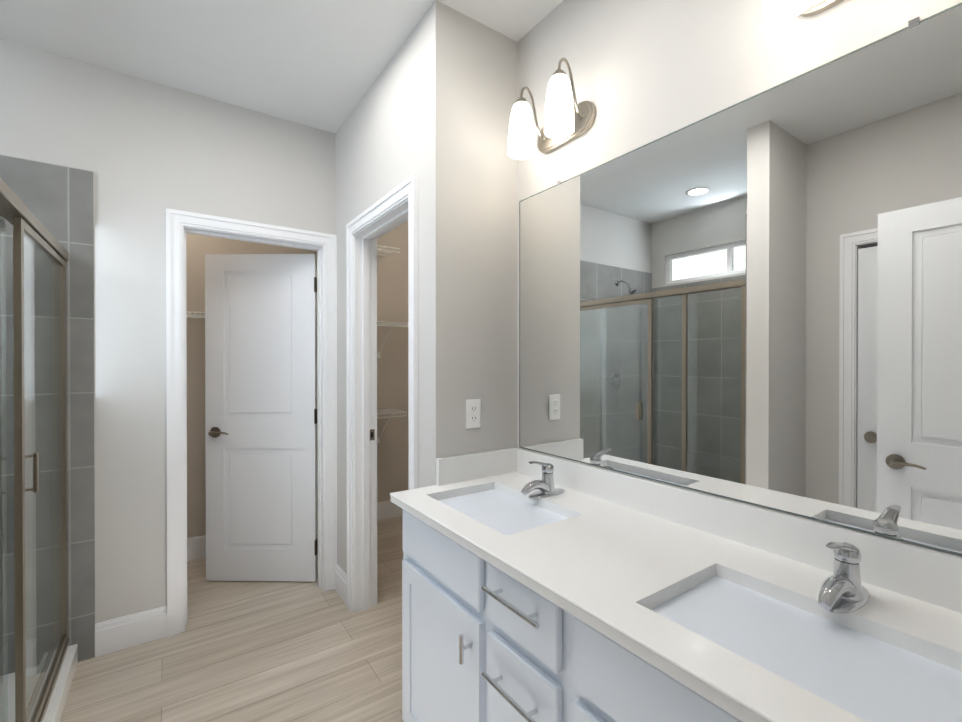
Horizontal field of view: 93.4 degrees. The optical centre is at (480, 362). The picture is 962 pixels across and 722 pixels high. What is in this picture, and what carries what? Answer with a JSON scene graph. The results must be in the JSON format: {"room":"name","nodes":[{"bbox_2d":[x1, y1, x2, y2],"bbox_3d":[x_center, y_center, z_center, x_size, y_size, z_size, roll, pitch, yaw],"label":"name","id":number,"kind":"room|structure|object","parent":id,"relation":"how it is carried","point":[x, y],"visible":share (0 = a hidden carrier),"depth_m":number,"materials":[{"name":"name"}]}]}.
{"room":"bathroom","nodes":[
{"label":"bathroom","id":0,"kind":"room"},
{"bbox_2d":[0,38,334,622],"bbox_3d":[-1.876,-0.008,2.115,2.590,2.740,0.120,0,0,-35],"label":"wall","id":1,"kind":"structure","parent":0,"point":[147,152],"depth_m":2.19,"materials":[{"name":"paint"}]},
{"bbox_2d":[0,154,94,675],"bbox_3d":[-2.297,0.242,1.744,1.235,2.245,0.010,0,0,-35],"label":"wall tile","id":2,"kind":"structure","parent":1,"relation":"attached to","point":[56,200],"depth_m":2.04,"materials":[{"name":"grey tile"}]},
{"bbox_2d":[166,208,336,636],"bbox_3d":[-1.257,0.298,2.548,0.840,2.125,0.162,0,0,-35],"label":"door frame","id":3,"kind":"structure","parent":1,"relation":"attached to","point":[180,224],"depth_m":2.36,"materials":[{"name":"paint"}]},
{"bbox_2d":[205,254,316,581],"bbox_3d":[-1.361,0.340,2.818,0.696,2.022,0.159,0,0,1],"label":"door","id":4,"kind":"structure","parent":1,"relation":"in","point":[261,403],"depth_m":2.80,"materials":[{"name":"paint"}]},
{"bbox_2d":[60,516,403,721],"bbox_3d":[-0.262,1.417,1.229,4.500,0.100,5.600,0,0,-35],"label":"floor","id":5,"kind":"structure","parent":0,"point":[265,651],"depth_m":2.06,"materials":[{"name":"brown wood"}]},
{"bbox_2d":[0,177,77,721],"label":"shower door","id":6,"kind":"structure","parent":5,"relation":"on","point":[38,693],"depth_m":1.61,"materials":[{"name":"clear glass"}]},
{"bbox_2d":[391,499,757,721],"bbox_3d":[0.346,0.932,1.156,0.600,0.870,1.487,0,0,-35],"label":"bathroom vanity","id":7,"kind":"object","parent":5,"relation":"on","point":[538,587],"depth_m":1.10,"materials":[{"name":"paint"}]},
{"bbox_2d":[390,471,961,721],"bbox_3d":[0.356,0.482,1.153,0.584,0.030,1.536,0,0,-35],"label":"countertop","id":8,"kind":"structure","parent":7,"relation":"on","point":[604,561],"depth_m":0.99,"materials":[{"name":"white stone"}]},
{"bbox_2d":[430,483,569,534],"bbox_3d":[0.060,0.570,1.498,0.361,0.173,0.520,0,0,-35],"label":"sink","id":9,"kind":"object","parent":8,"relation":"in","point":[501,509],"depth_m":1.53,"materials":[{"name":"white ceramic"}]},
{"bbox_2d":[518,455,569,502],"bbox_3d":[0.221,0.403,1.597,0.199,0.124,0.061,0,0,-35],"label":"faucet","id":10,"kind":"object","parent":8,"relation":"on","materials":[{"name":"silver metal"}]},
{"bbox_2d":[642,567,961,721],"bbox_3d":[0.557,0.573,0.784,0.361,0.173,0.520,0,0,-35],"label":"sink","id":11,"kind":"object","parent":8,"relation":"in","point":[879,676],"depth_m":0.78,"materials":[{"name":"white ceramic"}]},
{"bbox_2d":[806,531,881,622],"bbox_3d":[0.712,0.406,0.891,0.199,0.124,0.061,0,0,-35],"label":"faucet","id":12,"kind":"object","parent":8,"relation":"on","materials":[{"name":"silver metal"}]},
{"bbox_2d":[0,0,562,132],"bbox_3d":[-0.262,-1.423,1.216,4.500,0.100,5.600,0,0,-35],"label":"ceiling","id":13,"kind":"structure","parent":0,"point":[320,64],"depth_m":1.93,"materials":[{"name":"paint"}]},
{"bbox_2d":[186,221,408,537],"bbox_3d":[-1.261,-0.015,3.707,3.040,2.740,0.120,0,0,-35],"label":"wall","id":14,"kind":"structure","parent":0,"point":[392,392],"depth_m":3.90,"materials":[{"name":"paint"}]},
{"bbox_2d":[187,500,402,560],"bbox_3d":[-1.222,1.279,3.658,2.800,0.152,0.015,0,0,-35],"label":"baseboard","id":15,"kind":"structure","parent":14,"relation":"attached to","point":[196,547],"depth_m":3.15,"materials":[{"name":"paint"}]},
{"bbox_2d":[186,311,407,357],"bbox_3d":[-1.139,-0.185,3.531,2.786,0.291,0.304,0,0,-35],"label":"closet shelf","id":16,"kind":"object","parent":14,"relation":"attached to","point":[393,324],"visible":0.17,"depth_m":3.66,"materials":[{"name":"white metal"}]},
{"bbox_2d":[377,245,399,269],"bbox_3d":[-0.983,-0.785,3.637,0.586,0.291,0.304,0,0,-35],"label":"closet shelf","id":17,"kind":"object","parent":14,"relation":"attached to","point":[385,250],"visible":0.33,"depth_m":3.67,"materials":[{"name":"white metal"}]},
{"bbox_2d":[377,408,406,442],"bbox_3d":[-0.958,0.545,3.661,0.646,0.291,0.304,0,0,-35],"label":"closet shelf","id":18,"kind":"object","parent":14,"relation":"attached to","point":[390,413],"visible":0.38,"depth_m":3.72,"materials":[{"name":"white metal"}]},
{"bbox_2d":[335,20,420,574],"bbox_3d":[-0.510,-0.009,2.314,0.120,2.740,1.115,0,0,-35],"label":"wall","id":19,"kind":"structure","parent":0,"point":[377,145],"depth_m":2.23,"materials":[{"name":"paint"}]},
{"bbox_2d":[95,564,346,656],"bbox_3d":[-0.759,1.291,1.081,1.705,0.152,2.865,0,0,-35],"label":"baseboard","id":20,"kind":"structure","parent":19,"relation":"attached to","point":[126,632],"depth_m":2.18,"materials":[{"name":"paint"}]},
{"bbox_2d":[346,174,417,612],"bbox_3d":[-0.443,0.299,2.219,0.162,2.125,0.830,0,0,-35],"label":"door frame","id":21,"kind":"structure","parent":19,"relation":"attached to","point":[397,206],"depth_m":2.48,"materials":[{"name":"paint"}]},
{"bbox_2d":[421,0,516,487],"bbox_3d":[0.516,-0.008,2.276,1.760,2.740,0.120,0,0,-35],"label":"wall","id":22,"kind":"structure","parent":0,"point":[468,228],"depth_m":1.81,"materials":[{"name":"paint"}]},
{"bbox_2d":[466,399,480,428],"bbox_3d":[-0.030,0.204,1.818,0.070,0.116,0.008,0,0,-35],"label":"duplex electrical outlet","id":23,"kind":"object","parent":22,"relation":"attached to","point":[473,413],"visible":1,"depth_m":1.81,"materials":[{"name":"white plastic"}]},
{"bbox_2d":[436,447,517,486],"bbox_3d":[-0.010,0.413,1.823,0.378,0.100,0.019,0,0,-35],"label":"backsplash","id":24,"kind":"structure","parent":22,"relation":"attached to","point":[453,469],"depth_m":1.80,"materials":[{"name":"white stone"}]},
{"bbox_2d":[517,0,961,556],"bbox_3d":[0.705,-0.004,1.268,0.120,2.740,1.750,0,0,-35],"label":"wall","id":25,"kind":"structure","parent":0,"point":[644,72],"depth_m":1.38,"materials":[{"name":"paint"}]},
{"bbox_2d":[508,58,595,158],"bbox_3d":[0.245,-0.922,1.656,0.186,0.258,0.301,0,0,-35],"label":"sconce","id":26,"kind":"object","parent":25,"relation":"attached to","point":[565,121],"visible":0.98,"depth_m":1.61,"materials":[{"name":"white glass"}]},
{"bbox_2d":[519,2,961,555],"bbox_3d":[0.595,-0.165,1.312,0.008,1.056,1.508,0,0,-35],"label":"mirror","id":27,"kind":"object","parent":25,"relation":"attached to","point":[756,300],"visible":1,"depth_m":1.11,"materials":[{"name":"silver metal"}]},
{"bbox_2d":[763,0,843,20],"bbox_3d":[0.759,-0.903,0.917,0.186,0.258,0.301,0,0,-35],"label":"sconce","id":28,"kind":"object","parent":25,"relation":"attached to","point":[775,10],"visible":1,"depth_m":1.02,"materials":[{"name":"white glass"}]},
{"bbox_2d":[518,448,961,610],"bbox_3d":[0.587,0.416,1.314,0.021,0.100,1.536,0,0,-35],"label":"backsplash","id":29,"kind":"structure","parent":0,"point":[934,576],"depth_m":1.13,"materials":[{"name":"white stone"}]}
]}

